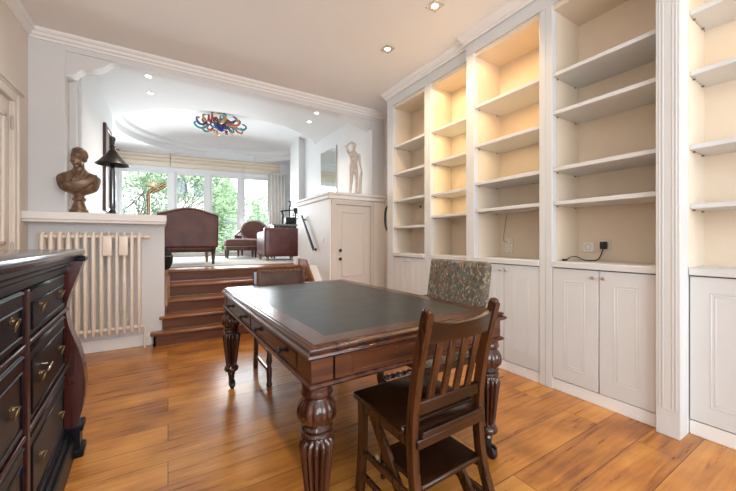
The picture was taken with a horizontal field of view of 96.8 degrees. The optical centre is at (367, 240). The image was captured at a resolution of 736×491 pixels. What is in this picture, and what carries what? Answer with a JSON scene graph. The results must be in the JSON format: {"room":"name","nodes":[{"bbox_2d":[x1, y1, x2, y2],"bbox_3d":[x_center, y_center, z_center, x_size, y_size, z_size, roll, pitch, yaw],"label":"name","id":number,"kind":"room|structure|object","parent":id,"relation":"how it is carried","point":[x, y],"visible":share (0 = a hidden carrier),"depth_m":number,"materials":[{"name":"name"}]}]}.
{"room":"home office","nodes":[
{"label":"home office","id":0,"kind":"room"},
{"bbox_2d":[0,0,27,249],"bbox_3d":[-1.543,-0.450,0.146,0.200,3.200,7.460,0,0,-31],"label":"wall","id":1,"kind":"structure","parent":0,"point":[13,39],"depth_m":2.92,"materials":[{"name":"paint"}]},
{"bbox_2d":[0,69,25,249],"bbox_3d":[-2.800,-0.085,2.388,0.105,2.470,1.235,0,0,-31],"label":"door","id":2,"kind":"structure","parent":1,"relation":"in","point":[8,87],"depth_m":2.77,"materials":[{"name":"paint"}]},
{"bbox_2d":[4,0,534,119],"bbox_3d":[0.321,-2.007,1.228,4.110,0.105,6.960,0,0,-31],"label":"trim","id":3,"kind":"structure","parent":1,"relation":"attached to","point":[511,7],"depth_m":3.56,"materials":[{"name":"white paint"}]},
{"bbox_2d":[79,75,111,212],"bbox_3d":[-4.674,-0.825,5.581,0.550,3.950,5.100,0,0,-31],"label":"wall","id":4,"kind":"structure","parent":0,"point":[94,110],"depth_m":4.12,"materials":[{"name":"white paint"}]},
{"bbox_2d":[103,122,111,212],"bbox_3d":[-3.954,-1.080,4.967,0.035,1.280,0.560,0,0,-31],"label":"picture frame","id":5,"kind":"object","parent":4,"relation":"attached to","point":[107,133],"visible":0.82,"depth_m":4.76,"materials":[{"name":"brown wood"}]},
{"bbox_2d":[28,36,383,341],"bbox_3d":[-1.573,-0.515,4.325,4.510,3.330,0.300,0,0,-31],"label":"wall","id":6,"kind":"structure","parent":0,"point":[55,70],"depth_m":3.40,"materials":[{"name":"paint"}]},
{"bbox_2d":[21,210,166,225],"bbox_3d":[-2.806,-0.229,3.483,1.125,0.098,0.530,0,0,-31],"label":"trim","id":7,"kind":"structure","parent":6,"relation":"on","point":[27,216],"depth_m":3.23,"materials":[{"name":"white paint"}]},
{"bbox_2d":[56,147,100,212],"bbox_3d":[-2.855,-0.603,3.233,0.333,0.651,0.217,0,0,-33],"label":"bust","id":8,"kind":"object","parent":7,"relation":"on","point":[77,181],"visible":1,"depth_m":3.19,"materials":[{"name":"brown metal"}]},
{"bbox_2d":[94,136,129,213],"bbox_3d":[-2.764,-0.703,3.538,0.302,0.850,0.302,0,0,-31],"label":"table lamp","id":9,"kind":"object","parent":7,"relation":"on","point":[111,159],"visible":0.93,"depth_m":3.52,"materials":[{"name":"grey metal"}]},
{"bbox_2d":[39,231,149,347],"bbox_3d":[-2.748,0.528,3.342,0.866,1.242,0.148,0,0,-31],"label":"radiator","id":10,"kind":"object","parent":6,"relation":"attached to","point":[51,236],"visible":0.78,"depth_m":3.32,"materials":[{"name":"metal"}]},
{"bbox_2d":[102,233,111,255],"bbox_3d":[-2.639,0.032,3.313,0.074,0.236,0.069,0,0,-31],"label":"humidifier","id":11,"kind":"object","parent":10,"relation":"hanging from","point":[106,240],"visible":1,"depth_m":3.29,"materials":[{"name":"ceramic"}]},
{"bbox_2d":[119,233,127,255],"bbox_3d":[-2.526,0.032,3.382,0.074,0.236,0.069,0,0,-31],"label":"humidifier","id":12,"kind":"object","parent":10,"relation":"hanging from","point":[123,240],"visible":1,"depth_m":3.35,"materials":[{"name":"ceramic"}]},
{"bbox_2d":[81,333,152,353],"bbox_3d":[-2.760,1.087,3.410,1.090,0.125,0.022,0,0,-31],"label":"baseboard","id":13,"kind":"structure","parent":6,"relation":"attached to","point":[101,345],"depth_m":3.45,"materials":[{"name":"white paint"}]},
{"bbox_2d":[165,270,166,306],"bbox_3d":[-2.381,0.550,3.854,0.028,0.400,0.260,0,0,-31],"label":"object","id":14,"kind":"object","parent":6,"relation":"attached to","point":[165,270],"visible":0.82,"depth_m":3.83,"materials":[{"name":"brown wood"}]},
{"bbox_2d":[95,69,347,164],"bbox_3d":[-3.084,-2.335,6.958,6.400,0.430,6.110,0,0,-31],"label":"ceiling","id":15,"kind":"structure","parent":0,"point":[162,121],"depth_m":6.30,"materials":[{"name":"white paint"}]},
{"bbox_2d":[193,112,246,135],"bbox_3d":[-2.959,-2.363,6.572,0.945,0.366,0.991,0,0,37],"label":"chandelier","id":16,"kind":"object","parent":15,"relation":"hanging from","point":[221,125],"visible":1,"depth_m":6.47,"materials":[{"name":"multicoloured glass"}]},
{"bbox_2d":[165,256,294,329],"bbox_3d":[-2.921,0.770,6.741,4.750,0.760,5.250,0,0,-31],"label":"floor","id":17,"kind":"structure","parent":0,"point":[232,266],"depth_m":4.81,"materials":[{"name":"brown wood"}]},
{"bbox_2d":[165,249,172,269],"bbox_3d":[-2.783,0.253,4.417,0.276,0.275,0.276,0,0,-31],"label":"round pot","id":18,"kind":"object","parent":17,"relation":"on","point":[168,255],"visible":0.39,"depth_m":4.38,"materials":[{"name":"black ceramic"}]},
{"bbox_2d":[170,255,292,267],"bbox_3d":[-2.877,0.384,6.621,3.200,0.011,3.200,0,0,-31],"label":"rug","id":19,"kind":"object","parent":17,"relation":"on","point":[219,260],"visible":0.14,"depth_m":6.03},
{"bbox_2d":[147,179,166,214],"bbox_3d":[-3.303,-0.282,5.013,0.375,1.344,0.280,0,0,-31],"label":"floor lamp","id":20,"kind":"object","parent":19,"relation":"on","point":[154,187],"visible":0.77,"depth_m":4.99,"materials":[{"name":"gold metal"}]},
{"bbox_2d":[156,207,218,263],"bbox_3d":[-3.013,-0.074,5.444,0.870,0.904,0.788,0,0,-33],"label":"armchair","id":21,"kind":"object","parent":19,"relation":"on","point":[187,229],"visible":0.73,"depth_m":5.15,"materials":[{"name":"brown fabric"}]},
{"bbox_2d":[224,239,256,257],"bbox_3d":[-2.876,0.163,7.385,0.680,0.430,0.465,0,0,-29],"label":"footstool","id":22,"kind":"object","parent":19,"relation":"on","point":[229,244],"visible":0.93,"depth_m":7.20,"materials":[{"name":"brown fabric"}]},
{"bbox_2d":[224,239,256,245],"bbox_3d":[-2.876,0.043,7.385,0.680,0.190,0.460,0,0,-29],"label":"cushion","id":23,"kind":"object","parent":22,"relation":"on","point":[228,242],"depth_m":7.19,"materials":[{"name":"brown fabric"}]},
{"bbox_2d":[234,220,266,256],"bbox_3d":[-2.869,-0.082,8.128,0.781,0.919,0.660,0,0,-11],"label":"chair","id":24,"kind":"object","parent":19,"relation":"on","point":[249,229],"visible":0.34,"depth_m":8.37,"materials":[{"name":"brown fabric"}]},
{"bbox_2d":[257,228,297,260],"bbox_3d":[-1.808,0.060,6.703,0.780,0.635,0.677,0,0,-31],"label":"chair","id":25,"kind":"object","parent":19,"relation":"on","point":[272,242],"visible":0.89,"depth_m":6.40,"materials":[{"name":"leather"}]},
{"bbox_2d":[269,224,297,258],"bbox_3d":[-1.879,0.005,7.279,0.570,0.745,0.320,0,0,-31],"label":"side table","id":26,"kind":"object","parent":19,"relation":"on","point":[271,225],"visible":0.35,"depth_m":7.15,"materials":[{"name":"brown wood"}]},
{"bbox_2d":[280,201,297,223],"bbox_3d":[-1.769,-0.635,7.346,0.432,0.537,0.180,0,0,-31],"label":"press","id":27,"kind":"object","parent":26,"relation":"on","point":[287,220],"visible":0.8,"depth_m":7.32,"materials":[{"name":"black metal"}]},
{"bbox_2d":[268,173,285,227],"bbox_3d":[-2.434,-0.718,8.810,0.500,2.176,0.060,0,0,-23],"label":"curtain","id":28,"kind":"object","parent":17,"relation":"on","point":[277,182],"visible":0.57,"depth_m":8.80,"materials":[{"name":"white fabric"}]},
{"bbox_2d":[19,0,509,111],"bbox_3d":[0.368,-2.125,1.151,4.510,0.150,7.180,0,0,-31],"label":"ceiling","id":29,"kind":"structure","parent":0,"point":[330,49],"depth_m":3.23,"materials":[{"name":"paint"}]},
{"bbox_2d":[380,45,394,53],"bbox_3d":[0.209,-2.047,3.492,0.116,0.006,0.116,0,0,-31],"label":"recessed light","id":30,"kind":"object","parent":29,"relation":"in","point":[388,48],"visible":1,"depth_m":3.49,"materials":[{"name":"silver metal"}]},
{"bbox_2d":[426,0,443,12],"bbox_3d":[0.582,-2.047,2.853,0.116,0.006,0.116,0,0,-31],"label":"recessed light","id":31,"kind":"object","parent":29,"relation":"in","point":[433,6],"visible":1,"depth_m":2.85,"materials":[{"name":"silver metal"}]},
{"bbox_2d":[309,264,321,280],"bbox_3d":[-0.869,0.765,5.130,0.149,0.770,0.940,0,0,-31],"label":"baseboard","id":32,"kind":"structure","parent":0,"point":[314,269],"depth_m":5.07,"materials":[{"name":"white paint"}]},
{"bbox_2d":[290,122,364,256],"bbox_3d":[-1.131,-0.825,7.608,0.790,3.950,5.040,0,0,-31],"label":"wall","id":33,"kind":"structure","parent":0,"point":[305,155],"depth_m":6.98,"materials":[{"name":"white paint"}]},
{"bbox_2d":[115,152,289,281],"bbox_3d":[-3.909,-0.825,8.445,5.100,3.950,0.200,0,0,-23],"label":"wall window","id":34,"kind":"structure","parent":33,"relation":"in","point":[284,168],"depth_m":8.31,"materials":[{"name":"white paint"}]},
{"bbox_2d":[115,148,170,166],"bbox_3d":[-5.318,-1.962,7.689,1.155,0.315,0.094,0,0,-23],"label":"blind","id":35,"kind":"object","parent":34,"relation":"attached to","point":[129,156],"visible":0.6,"depth_m":7.70,"materials":[{"name":"fabric"}]},
{"bbox_2d":[119,168,168,213],"bbox_3d":[-5.298,-1.050,7.750,1.120,1.290,0.200,0,0,-23],"label":"window","id":36,"kind":"structure","parent":34,"relation":"attached to","point":[120,169],"depth_m":7.70,"materials":[{"name":"white paint"}]},
{"bbox_2d":[175,172,205,254],"bbox_3d":[-4.434,-0.675,8.186,0.700,2.040,0.070,0,0,-23],"label":"window","id":37,"kind":"structure","parent":34,"relation":"attached to","point":[176,173],"depth_m":8.13,"materials":[{"name":"white paint"}]},
{"bbox_2d":[171,153,243,171],"bbox_3d":[-4.012,-1.962,8.241,1.650,0.315,0.094,0,0,-23],"label":"blind","id":38,"kind":"object","parent":34,"relation":"attached to","point":[177,160],"visible":1,"depth_m":8.21,"materials":[{"name":"fabric"}]},
{"bbox_2d":[210,175,238,254],"bbox_3d":[-3.716,-0.675,8.489,0.700,2.040,0.070,0,0,-23],"label":"window","id":39,"kind":"structure","parent":34,"relation":"attached to","point":[211,176],"depth_m":8.50,"materials":[{"name":"white paint"}]},
{"bbox_2d":[241,177,268,225],"bbox_3d":[-2.976,-1.050,8.731,0.780,1.290,0.200,0,0,-23],"label":"window","id":40,"kind":"structure","parent":34,"relation":"attached to","point":[244,178],"depth_m":8.75,"materials":[{"name":"white paint"}]},
{"bbox_2d":[244,160,279,173],"bbox_3d":[-2.822,-1.962,8.744,0.905,0.315,0.094,0,0,-23],"label":"blind","id":41,"kind":"object","parent":34,"relation":"attached to","point":[249,166],"visible":0.98,"depth_m":8.71,"materials":[{"name":"fabric"}]},
{"bbox_2d":[321,145,336,192],"bbox_3d":[-0.791,-1.200,6.526,0.017,1.260,0.740,0,0,-31],"label":"wall mirror","id":42,"kind":"object","parent":33,"relation":"attached to","point":[329,157],"visible":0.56,"depth_m":6.47,"materials":[{"name":"clear glass"}]},
{"bbox_2d":[298,198,383,287],"bbox_3d":[-0.503,0.250,5.595,0.960,1.800,1.370,0,0,-31],"label":"wall","id":43,"kind":"structure","parent":0,"point":[317,215],"depth_m":5.19,"materials":[{"name":"white paint"}]},
{"bbox_2d":[293,256,301,264],"bbox_3d":[-1.171,0.325,5.450,0.110,0.130,0.120,0,0,-31],"label":"trim","id":44,"kind":"structure","parent":43,"relation":"attached to","point":[295,259],"depth_m":5.39,"materials":[{"name":"white paint"}]},
{"bbox_2d":[301,215,316,250],"bbox_3d":[-0.981,-0.138,5.390,0.073,0.604,0.562,0,0,-31],"label":"handrail","id":45,"kind":"object","parent":43,"relation":"attached to","point":[302,218],"visible":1,"depth_m":5.33,"materials":[{"name":"black metal"}]},
{"bbox_2d":[295,191,385,206],"bbox_3d":[-0.522,-0.670,5.577,1.008,0.100,1.460,0,0,-31],"label":"trim","id":46,"kind":"structure","parent":43,"relation":"on","point":[328,194],"depth_m":5.01,"materials":[{"name":"white paint"}]},
{"bbox_2d":[345,141,362,193],"bbox_3d":[-0.227,-1.138,5.160,0.326,0.853,0.187,0,0,-31],"label":"statue","id":47,"kind":"object","parent":46,"relation":"on","point":[354,156],"visible":0.98,"depth_m":5.13,"materials":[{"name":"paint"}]},
{"bbox_2d":[331,199,373,284],"bbox_3d":[-0.218,0.270,4.955,0.740,1.760,0.022,0,0,-31],"label":"trim","id":48,"kind":"structure","parent":43,"relation":"attached to","point":[334,202],"depth_m":4.86,"materials":[{"name":"paint"}]},
{"bbox_2d":[336,205,369,284],"bbox_3d":[-0.218,0.297,4.957,0.592,1.666,0.095,0,0,-31],"label":"door","id":49,"kind":"structure","parent":43,"relation":"in","point":[352,222],"depth_m":4.96,"materials":[{"name":"paint"}]},
{"bbox_2d":[384,118,386,287],"bbox_3d":[2.199,-0.450,2.289,0.200,3.200,7.210,0,0,-31],"label":"wall","id":50,"kind":"structure","parent":0,"point":[385,120],"depth_m":5.23,"materials":[{"name":"paint"}]},
{"bbox_2d":[387,0,560,108],"bbox_3d":[1.592,-1.948,2.648,0.460,0.205,4.657,0,0,-31],"label":"trim","id":51,"kind":"structure","parent":50,"relation":"attached to","point":[533,9],"depth_m":3.14,"materials":[{"name":"paint"}]},
{"bbox_2d":[656,0,690,440],"bbox_3d":[1.957,-0.348,2.044,0.458,2.996,0.111,0,0,-31],"label":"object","id":52,"kind":"structure","parent":50,"relation":"attached to","point":[672,276],"depth_m":1.92,"materials":[{"name":"paint"}]},
{"bbox_2d":[64,333,735,490],"bbox_3d":[0.311,1.210,1.245,4.510,0.120,7.400,0,0,-31],"label":"floor","id":53,"kind":"structure","parent":0,"point":[167,417],"depth_m":1.91,"materials":[{"name":"brown wood"}]},
{"bbox_2d":[0,249,87,490],"bbox_3d":[-1.350,0.598,0.974,0.615,1.105,1.740,0,0,-35],"label":"dresser","id":54,"kind":"object","parent":53,"relation":"on","point":[42,426],"visible":1,"depth_m":1.25,"materials":[{"name":"brown wood"}]},
{"bbox_2d":[41,361,53,370],"bbox_3d":[-1.247,0.490,1.280,0.038,0.037,0.038,0,0,14],"label":"key","id":55,"kind":"object","parent":54,"relation":"in","point":[52,362],"visible":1,"depth_m":1.27,"materials":[{"name":"silver metal"}]},
{"bbox_2d":[150,259,314,346],"bbox_3d":[-1.753,0.720,4.490,2.025,0.860,1.170,0,0,-31],"label":"steps","id":56,"kind":"structure","parent":53,"relation":"on","point":[179,316],"depth_m":4.05,"materials":[{"name":"brown wood"}]},
{"bbox_2d":[253,268,304,386],"bbox_3d":[-0.712,0.705,2.898,0.500,0.892,0.497,0,0,-32],"label":"leather chair","id":57,"kind":"object","parent":53,"relation":"on","point":[281,276],"visible":0.37,"depth_m":2.98,"materials":[{"name":"brown leather"}]},
{"bbox_2d":[221,279,506,490],"bbox_3d":[-0.218,0.760,2.166,1.142,0.780,1.775,0,0,-33],"label":"table","id":58,"kind":"object","parent":53,"relation":"on","point":[327,333],"visible":0.88,"depth_m":1.50,"materials":[{"name":"brown wood"}]},
{"bbox_2d":[387,85,427,294],"bbox_3d":[0.628,-0.347,4.296,0.382,2.994,0.825,0,0,-31],"label":"bookcase","id":59,"kind":"object","parent":53,"relation":"on","point":[407,121],"visible":0.63,"depth_m":4.47,"materials":[{"name":"paint"}]},
{"bbox_2d":[392,252,423,257],"bbox_3d":[0.652,0.180,4.267,0.370,0.045,0.640,0,0,-31],"label":"countertop","id":60,"kind":"structure","parent":59,"relation":"on","point":[403,254],"depth_m":4.16,"materials":[{"name":"paint"}]},
{"bbox_2d":[353,297,499,490],"bbox_3d":[0.245,0.690,1.415,0.424,0.921,0.512,0,0,-33],"label":"chair","id":61,"kind":"object","parent":53,"relation":"on","point":[421,411],"visible":1,"depth_m":1.32,"materials":[{"name":"brown wood"}]},
{"bbox_2d":[377,258,491,396],"bbox_3d":[0.432,0.644,2.210,0.584,1.016,0.627,0,0,-31],"label":"upholstered armchair","id":62,"kind":"object","parent":53,"relation":"on","point":[459,281],"visible":0.23,"depth_m":2.25,"materials":[{"name":"patterned upholstery fabric"},{"name":"dark wood"}]},
{"bbox_2d":[428,63,465,281],"bbox_3d":[1.008,-0.347,3.673,0.382,2.994,0.635,0,0,-31],"label":"bookcase","id":63,"kind":"object","parent":53,"relation":"on","point":[447,94],"visible":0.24,"depth_m":3.86,"materials":[{"name":"paint"}]},
{"bbox_2d":[430,254,465,260],"bbox_3d":[1.018,0.180,3.670,0.370,0.045,0.540,0,0,-31],"label":"countertop","id":64,"kind":"structure","parent":63,"relation":"on","point":[437,256],"depth_m":3.58,"materials":[{"name":"paint"}]},
{"bbox_2d":[466,9,545,385],"bbox_3d":[1.363,-0.347,3.037,0.442,2.994,0.808,0,0,-31],"label":"bookcase","id":65,"kind":"object","parent":53,"relation":"on","point":[506,78],"visible":0.69,"depth_m":3.10,"materials":[{"name":"paint"}]},
{"bbox_2d":[474,256,538,265],"bbox_3d":[1.382,0.180,3.021,0.426,0.045,0.656,0,0,-31],"label":"countertop","id":66,"kind":"structure","parent":65,"relation":"on","point":[528,261],"depth_m":2.92,"materials":[{"name":"paint"}]},
{"bbox_2d":[479,207,538,213],"bbox_3d":[1.267,-0.273,2.950,0.024,0.012,0.644,0,0,-31],"label":"shelf","id":67,"kind":"object","parent":65,"relation":"attached to","point":[536,207],"visible":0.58,"depth_m":2.93,"materials":[{"name":"white paint"}]},
{"bbox_2d":[506,238,512,252],"bbox_3d":[1.427,0.045,3.305,0.011,0.150,0.080,0,0,-31],"label":"wall socket","id":68,"kind":"object","parent":65,"relation":"attached to","point":[509,241],"visible":1,"depth_m":3.30,"materials":[{"name":"white plastic"}]},
{"bbox_2d":[546,0,655,427],"bbox_3d":[1.760,-0.347,2.388,0.442,2.994,0.714,0,0,-31],"label":"bookcase","id":69,"kind":"object","parent":53,"relation":"on","point":[601,54],"visible":0.85,"depth_m":2.44,"materials":[{"name":"paint"}]},
{"bbox_2d":[562,249,603,260],"bbox_3d":[1.694,0.110,2.565,0.319,0.098,0.052,0,0,0],"label":"charging cable","id":70,"kind":"object","parent":69,"relation":"on","point":[602,249],"visible":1,"depth_m":2.57,"materials":[{"name":"black plastic"}]},
{"bbox_2d":[583,242,593,251],"bbox_3d":[1.808,0.050,2.683,0.011,0.085,0.085,0,0,-31],"label":"wall socket","id":71,"kind":"object","parent":69,"relation":"attached to","point":[587,246],"visible":1,"depth_m":2.68,"materials":[{"name":"white plastic"}]},
{"bbox_2d":[600,242,606,248],"bbox_3d":[1.848,0.035,2.567,0.040,0.060,0.044,0,0,-31],"label":"plug","id":72,"kind":"object","parent":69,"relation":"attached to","point":[603,245],"visible":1,"depth_m":2.55,"materials":[{"name":"black plastic"}]},
{"bbox_2d":[552,260,655,273],"bbox_3d":[1.775,0.180,2.378,0.426,0.045,0.644,0,0,-31],"label":"countertop","id":73,"kind":"structure","parent":69,"relation":"on","point":[633,267],"depth_m":2.27,"materials":[{"name":"paint"}]},
{"bbox_2d":[599,240,610,250],"bbox_3d":[1.871,0.035,2.580,0.011,0.085,0.085,0,0,-31],"label":"wall socket","id":74,"kind":"object","parent":69,"relation":"attached to","point":[607,241],"visible":0.47,"depth_m":2.56,"materials":[{"name":"white plastic"}]},
{"bbox_2d":[688,0,735,449],"bbox_3d":[2.317,-0.347,1.572,0.342,2.994,1.103,0,0,-31],"label":"bookcase","id":75,"kind":"object","parent":53,"relation":"on","point":[711,23],"visible":1,"depth_m":1.95,"materials":[{"name":"paint"}]},
{"bbox_2d":[688,266,735,277],"bbox_3d":[2.301,0.180,1.610,0.330,0.045,0.985,0,0,-31],"label":"countertop","id":76,"kind":"structure","parent":75,"relation":"on","point":[712,271],"depth_m":1.88,"materials":[{"name":"paint"}]},
{"label":"outside","id":77,"kind":"structure","parent":0,"visible":0},
{"bbox_3d":[-16.762,3.750,36.988,90.000,0.200,59.400,0,0,-31],"label":"garden","id":78,"kind":"object","parent":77,"visible":0},
{"bbox_2d":[122,179,179,214],"bbox_3d":[-11.716,0.142,16.706,3.683,7.024,2.667,0,0,-31],"label":"tree","id":79,"kind":"object","parent":78,"relation":"on","point":[157,209],"visible":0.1,"depth_m":16.63,"materials":[{"name":"green plant"}]},
{"bbox_2d":[122,171,233,216],"bbox_3d":[-7.394,0.175,10.206,5.976,6.973,4.593,0,0,-21],"label":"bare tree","id":80,"kind":"object","parent":78,"relation":"on","point":[142,178],"visible":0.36,"depth_m":9.80,"materials":[{"name":"green plant"}]},
{"bbox_2d":[166,174,203,252],"bbox_3d":[-17.855,-2.350,32.451,3.700,12.000,6.600,0,0,-31],"label":"tree","id":81,"kind":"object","parent":78,"relation":"on","point":[182,190],"visible":0.13,"depth_m":29.88,"materials":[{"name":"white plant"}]},
{"bbox_2d":[212,177,236,251],"bbox_3d":[-6.258,-0.054,14.031,1.896,7.416,2.463,0,0,-31],"label":"tree","id":82,"kind":"object","parent":78,"relation":"on","point":[225,230],"visible":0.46,"depth_m":13.45,"materials":[{"name":"green plant"}]},
{"bbox_2d":[234,194,266,251],"bbox_3d":[-6.237,0.519,17.841,3.082,6.271,1.922,0,0,-31],"label":"tree","id":83,"kind":"object","parent":78,"relation":"on","point":[256,213],"visible":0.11,"depth_m":17.82,"materials":[{"name":"green plant"}]},
{"bbox_3d":[0.425,-0.348,4.654,0.358,2.996,0.016,0,0,-31],"label":"trim","id":84,"kind":"structure","parent":0,"visible":0},
{"bbox_2d":[384,206,386,229],"bbox_3d":[0.257,-0.320,4.605,0.040,0.359,0.088,0,0,-31],"label":"handle","id":85,"kind":"object","parent":84,"relation":"attached to","point":[386,206],"visible":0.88,"depth_m":4.61,"materials":[{"name":"black metal"}]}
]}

